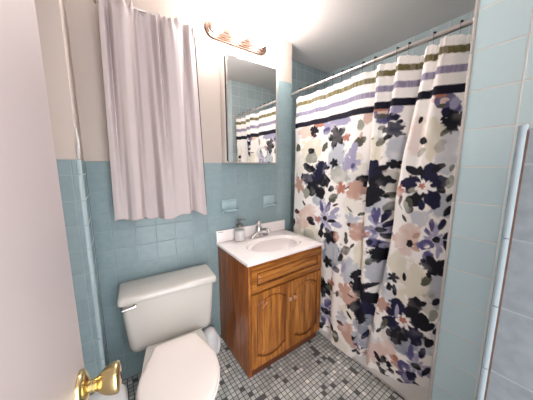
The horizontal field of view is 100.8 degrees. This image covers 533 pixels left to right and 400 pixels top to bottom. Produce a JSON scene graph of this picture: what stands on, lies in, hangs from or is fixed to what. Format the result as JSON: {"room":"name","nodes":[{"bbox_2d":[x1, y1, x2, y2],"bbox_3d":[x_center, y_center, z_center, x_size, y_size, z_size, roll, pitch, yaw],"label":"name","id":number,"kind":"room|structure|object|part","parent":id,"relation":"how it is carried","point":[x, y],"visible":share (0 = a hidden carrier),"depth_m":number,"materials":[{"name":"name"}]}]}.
{"room":"bathroom","nodes":[
{"label":"bathroom","id":0,"kind":"room"},
{"bbox_2d":[35,0,108,394],"bbox_3d":[-1.266,-0.003,1.095,0.621,2.457,0.628,-6,10,-35],"label":"wall","id":1,"kind":"structure","parent":0,"point":[52,21],"depth_m":1.01,"materials":[{"name":"paint"}]},
{"bbox_2d":[65,0,292,380],"bbox_3d":[-0.491,-0.106,1.802,1.532,2.457,0.354,-6,10,-35],"label":"wall","id":2,"kind":"structure","parent":0,"point":[126,250],"depth_m":1.49,"materials":[{"name":"paint"}]},
{"bbox_2d":[93,0,191,27],"bbox_3d":[-0.687,-1.071,1.278,0.506,0.029,0.062,-6,10,-35],"label":"curtain rod","id":3,"kind":"object","parent":2,"relation":"attached to","point":[94,1],"visible":0.33,"depth_m":1.23,"materials":[{"name":"metal"}]},
{"bbox_2d":[97,0,206,220],"bbox_3d":[-0.640,-0.470,1.315,0.530,1.205,0.102,-6,10,-35],"label":"window curtain","id":4,"kind":"object","parent":3,"relation":"hanging from","point":[149,61],"visible":1,"depth_m":1.29,"materials":[{"name":"fabric"}]},
{"bbox_2d":[194,37,206,205],"bbox_3d":[-0.656,-0.493,1.395,0.522,1.130,0.012,-6,10,-35],"label":"lining","id":5,"kind":"object","parent":3,"relation":"hanging from","point":[194,37],"visible":0.02,"depth_m":1.51,"materials":[{"name":"white fabric"}]},
{"bbox_2d":[221,199,238,212],"bbox_3d":[-0.277,0.050,1.716,0.132,0.106,0.078,-6,10,-35],"label":"soap dish","id":6,"kind":"object","parent":2,"relation":"attached to","point":[228,205],"visible":1,"depth_m":1.72,"materials":[{"name":"ceramic"}]},
{"bbox_2d":[222,208,238,212],"bbox_3d":[-0.274,0.083,1.716,0.132,0.028,0.066,-6,10,-35],"label":"tray","id":7,"kind":"object","parent":6,"relation":"on","point":[224,210],"depth_m":1.71,"materials":[{"name":"ceramic"}]},
{"bbox_2d":[204,11,271,54],"bbox_3d":[-0.169,-1.191,1.575,0.510,0.124,0.153,-6,10,-35],"label":"vanity light","id":8,"kind":"object","parent":2,"relation":"attached to","point":[219,29],"visible":1,"depth_m":1.56,"materials":[{"name":"white glass"}]},
{"bbox_2d":[215,11,229,28],"bbox_3d":[-0.290,-1.183,1.452,0.094,0.094,0.094,1,8,10],"label":"bulb","id":9,"kind":"object","parent":8,"relation":"attached to","point":[222,21],"depth_m":1.43,"materials":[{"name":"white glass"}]},
{"bbox_2d":[238,21,251,37],"bbox_3d":[-0.152,-1.198,1.558,0.094,0.094,0.109,-6,10,-35],"label":"bulb","id":10,"kind":"object","parent":8,"relation":"attached to","point":[245,29],"depth_m":1.53,"materials":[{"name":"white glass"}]},
{"bbox_2d":[259,30,271,45],"bbox_3d":[-0.009,-1.213,1.658,0.094,0.094,0.109,-6,10,-35],"label":"bulb","id":11,"kind":"object","parent":8,"relation":"attached to","point":[265,38],"depth_m":1.62,"materials":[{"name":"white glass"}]},
{"bbox_2d":[219,53,275,163],"bbox_3d":[-0.131,-0.654,1.703,0.431,0.729,0.108,-6,10,-35],"label":"medicine cabinet","id":12,"kind":"object","parent":2,"relation":"attached to","point":[247,88],"visible":1,"depth_m":1.63,"materials":[{"name":"metal"}]},
{"bbox_2d":[258,147,267,158],"bbox_3d":[-0.028,-0.371,1.739,0.094,0.094,0.016,-6,10,-35],"label":"magnifying mirror","id":13,"kind":"object","parent":12,"relation":"attached to","point":[262,152],"visible":1,"depth_m":1.73,"materials":[{"name":"white plastic"}]},
{"bbox_2d":[259,148,266,157],"bbox_3d":[-0.027,-0.371,1.737,0.081,0.081,0.005,-6,10,-35],"label":"mirror glass","id":14,"kind":"object","parent":13,"relation":"attached to","point":[262,151],"depth_m":1.73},
{"bbox_2d":[216,220,284,242],"bbox_3d":[-0.110,0.259,1.894,0.679,0.092,0.021,-6,10,-35],"label":"backsplash","id":15,"kind":"structure","parent":2,"relation":"attached to","point":[228,234],"depth_m":1.85,"materials":[{"name":"stone"}]},
{"bbox_2d":[263,195,276,207],"bbox_3d":[0.037,0.013,1.934,0.125,0.106,0.078,-6,10,-35],"label":"soap dish","id":16,"kind":"object","parent":2,"relation":"attached to","point":[268,200],"visible":1,"depth_m":1.94,"materials":[{"name":"ceramic"}]},
{"bbox_2d":[263,203,276,206],"bbox_3d":[0.040,0.046,1.934,0.125,0.028,0.066,-6,10,-35],"label":"tray","id":17,"kind":"object","parent":16,"relation":"on","point":[264,204],"depth_m":1.92,"materials":[{"name":"ceramic"}]},
{"bbox_2d":[290,17,473,95],"bbox_3d":[0.514,-0.883,1.562,0.060,0.060,1.473,-6,10,-35],"label":"shower rod","id":18,"kind":"object","parent":2,"relation":"attached to","point":[469,22],"visible":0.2,"depth_m":1.23,"materials":[{"name":"metal"}]},
{"bbox_3d":[0.293,-0.909,1.875,0.037,0.083,0.010,-6,10,-35],"label":"curtain hook","id":19,"kind":"object","parent":18,"relation":"hanging from","visible":0},
{"bbox_2d":[293,34,471,386],"bbox_3d":[0.563,0.145,1.568,0.156,1.947,1.167,-6,10,-37],"label":"shower curtain","id":20,"kind":"object","parent":19,"relation":"hanging from","point":[377,150],"visible":0.88,"depth_m":1.33,"materials":[{"name":"fabric"}]},
{"bbox_2d":[121,331,404,399],"bbox_3d":[0.250,1.241,1.270,3.150,0.060,2.480,-6,10,-35],"label":"floor","id":21,"kind":"structure","parent":0,"point":[317,369],"depth_m":1.45,"materials":[{"name":"tile"}]},
{"bbox_2d":[0,0,121,399],"bbox_3d":[-0.200,0.260,0.117,0.111,2.188,0.825,-4,9,-27],"label":"door","id":22,"kind":"structure","parent":21,"relation":"on","point":[41,355],"depth_m":0.32,"materials":[{"name":"paint"}]},
{"bbox_3d":[-0.376,0.390,0.456,0.017,0.073,0.073,-5,9,-28],"label":"knob","id":23,"kind":"part","parent":22,"relation":"part of","materials":[{"name":"gold metal"}]},
{"bbox_2d":[89,384,127,399],"bbox_3d":[-0.789,1.098,1.085,0.196,0.279,0.166,-6,10,-35],"label":"waste bin","id":24,"kind":"object","parent":21,"relation":"on","point":[123,393],"visible":0.6,"depth_m":1.08,"materials":[{"name":"white plastic"}]},
{"bbox_2d":[117,264,219,399],"bbox_3d":[-0.476,0.874,1.218,0.552,0.683,0.795,-5,10,-31],"label":"toilet","id":25,"kind":"object","parent":21,"relation":"on","point":[165,315],"visible":1,"depth_m":1.26,"materials":[{"name":"ceramic"}]},
{"bbox_3d":[-0.755,0.596,1.207,0.066,0.022,0.022,-7,11,-40],"label":"handle","id":26,"kind":"part","parent":25,"relation":"part of","materials":[{"name":"silver metal"}]},
{"bbox_3d":[-0.623,0.709,1.442,0.522,0.343,0.209,-5,10,-31],"label":"tank","id":27,"kind":"part","parent":25,"relation":"part of","materials":[{"name":"ceramic"}]},
{"bbox_3d":[-0.620,0.524,1.409,0.552,0.043,0.238,-5,10,-31],"label":"tank lid","id":28,"kind":"part","parent":25,"relation":"part of","materials":[{"name":"ceramic"}]},
{"bbox_3d":[-0.492,1.033,1.228,0.360,0.366,0.755,-5,10,-31],"label":"bowl","id":29,"kind":"part","parent":25,"relation":"part of","materials":[{"name":"ceramic"}]},
{"bbox_3d":[-0.412,0.863,1.063,0.377,0.016,0.469,-5,10,-31],"label":"seat","id":30,"kind":"part","parent":25,"relation":"part of","materials":[{"name":"plastic"}]},
{"bbox_3d":[-0.413,0.840,1.062,0.367,0.022,0.465,-5,10,-31],"label":"lid","id":31,"kind":"part","parent":25,"relation":"part of","materials":[{"name":"plastic"}]},
{"bbox_2d":[203,326,220,354],"bbox_3d":[-0.425,1.053,1.646,0.125,0.208,0.125,6,10,37],"label":"canister","id":32,"kind":"object","parent":21,"relation":"on","point":[210,332],"visible":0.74,"depth_m":1.61,"materials":[{"name":"white plastic"}]},
{"bbox_2d":[218,246,321,377],"bbox_3d":[0.038,0.743,1.759,0.660,0.786,0.516,-6,10,-35],"label":"vanity cabinet","id":33,"kind":"object","parent":21,"relation":"on","point":[270,309],"visible":0.98,"depth_m":1.54,"materials":[{"name":"brown wood"}]},
{"bbox_3d":[-0.239,0.767,1.597,0.018,0.786,0.464,-6,10,-35],"label":"panel","id":34,"kind":"part","parent":33,"relation":"part of","materials":[{"name":"brown wood"}]},
{"bbox_2d":[216,220,322,266],"bbox_3d":[0.024,0.349,1.715,0.679,0.220,0.487,-6,10,-35],"label":"washbasin","id":35,"kind":"object","parent":33,"relation":"in","point":[280,242],"visible":0.93,"depth_m":1.73,"materials":[{"name":"ceramic"}]},
{"bbox_2d":[234,219,245,241],"bbox_3d":[-0.213,0.237,1.746,0.089,0.176,0.089,3,9,21],"label":"soap dispenser","id":36,"kind":"object","parent":35,"relation":"on","point":[239,233],"visible":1,"depth_m":1.72,"materials":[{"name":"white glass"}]},
{"bbox_2d":[249,220,270,238],"bbox_3d":[-0.043,0.245,1.824,0.188,0.138,0.147,-6,10,-35],"label":"faucet","id":37,"kind":"object","parent":35,"relation":"on","point":[259,232],"visible":1,"depth_m":1.83,"materials":[{"name":"silver metal"}]},
{"bbox_3d":[-0.015,0.262,1.832,0.124,0.069,0.053,5,9,30],"label":"spout","id":38,"kind":"part","parent":37,"relation":"part of","materials":[{"name":"silver metal"}]},
{"bbox_3d":[0.035,0.843,1.500,0.321,0.522,0.019,-6,10,-35],"label":"door","id":39,"kind":"part","parent":33,"relation":"part of","materials":[{"name":"brown wood"}]},
{"bbox_3d":[0.153,0.479,1.556,0.600,0.206,0.020,-6,10,-35],"label":"rail","id":40,"kind":"part","parent":33,"relation":"part of","materials":[{"name":"brown wood"}]},
{"bbox_3d":[0.165,0.476,1.540,0.636,0.166,0.019,-6,10,-35],"label":"false drawer","id":41,"kind":"part","parent":33,"relation":"part of","materials":[{"name":"brown wood"}]},
{"bbox_3d":[0.300,0.816,1.684,0.312,0.522,0.019,-6,10,-35],"label":"door","id":42,"kind":"part","parent":33,"relation":"part of","materials":[{"name":"brown wood"}]},
{"bbox_2d":[318,303,439,399],"bbox_3d":[0.809,0.899,2.027,0.808,0.402,1.470,-6,10,-35],"label":"bathtub","id":43,"kind":"object","parent":21,"relation":"on","point":[407,391],"visible":0.06,"depth_m":1.35,"materials":[{"name":"ceramic"}]},
{"bbox_2d":[290,60,327,231],"bbox_3d":[0.433,-0.221,2.586,0.905,2.457,0.124,-6,10,-35],"label":"wall","id":44,"kind":"structure","parent":0,"point":[303,75],"depth_m":2.36,"materials":[{"name":"tile"}]},
{"bbox_2d":[192,0,475,72],"bbox_3d":[0.245,-1.250,0.911,3.150,0.060,2.480,-6,10,-35],"label":"ceiling","id":45,"kind":"structure","parent":0,"point":[328,36],"depth_m":1.63,"materials":[{"name":"paint"}]},
{"bbox_2d":[328,10,474,86],"bbox_3d":[1.201,-0.160,2.155,0.152,2.457,1.473,-6,10,-35],"label":"wall","id":46,"kind":"structure","parent":0,"point":[419,50],"depth_m":1.86,"materials":[{"name":"tile"}]},
{"bbox_2d":[428,0,532,399],"bbox_3d":[1.520,0.008,0.983,0.997,2.457,0.836,-6,10,-35],"label":"wall","id":47,"kind":"structure","parent":0,"point":[498,97],"depth_m":0.95,"materials":[{"name":"blue tile"}]},
{"bbox_2d":[476,124,532,399],"bbox_3d":[0.936,0.090,0.424,0.614,2.457,0.586,-6,10,-35],"label":"wall","id":48,"kind":"structure","parent":0,"point":[506,372],"depth_m":0.48,"materials":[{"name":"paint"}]}
]}

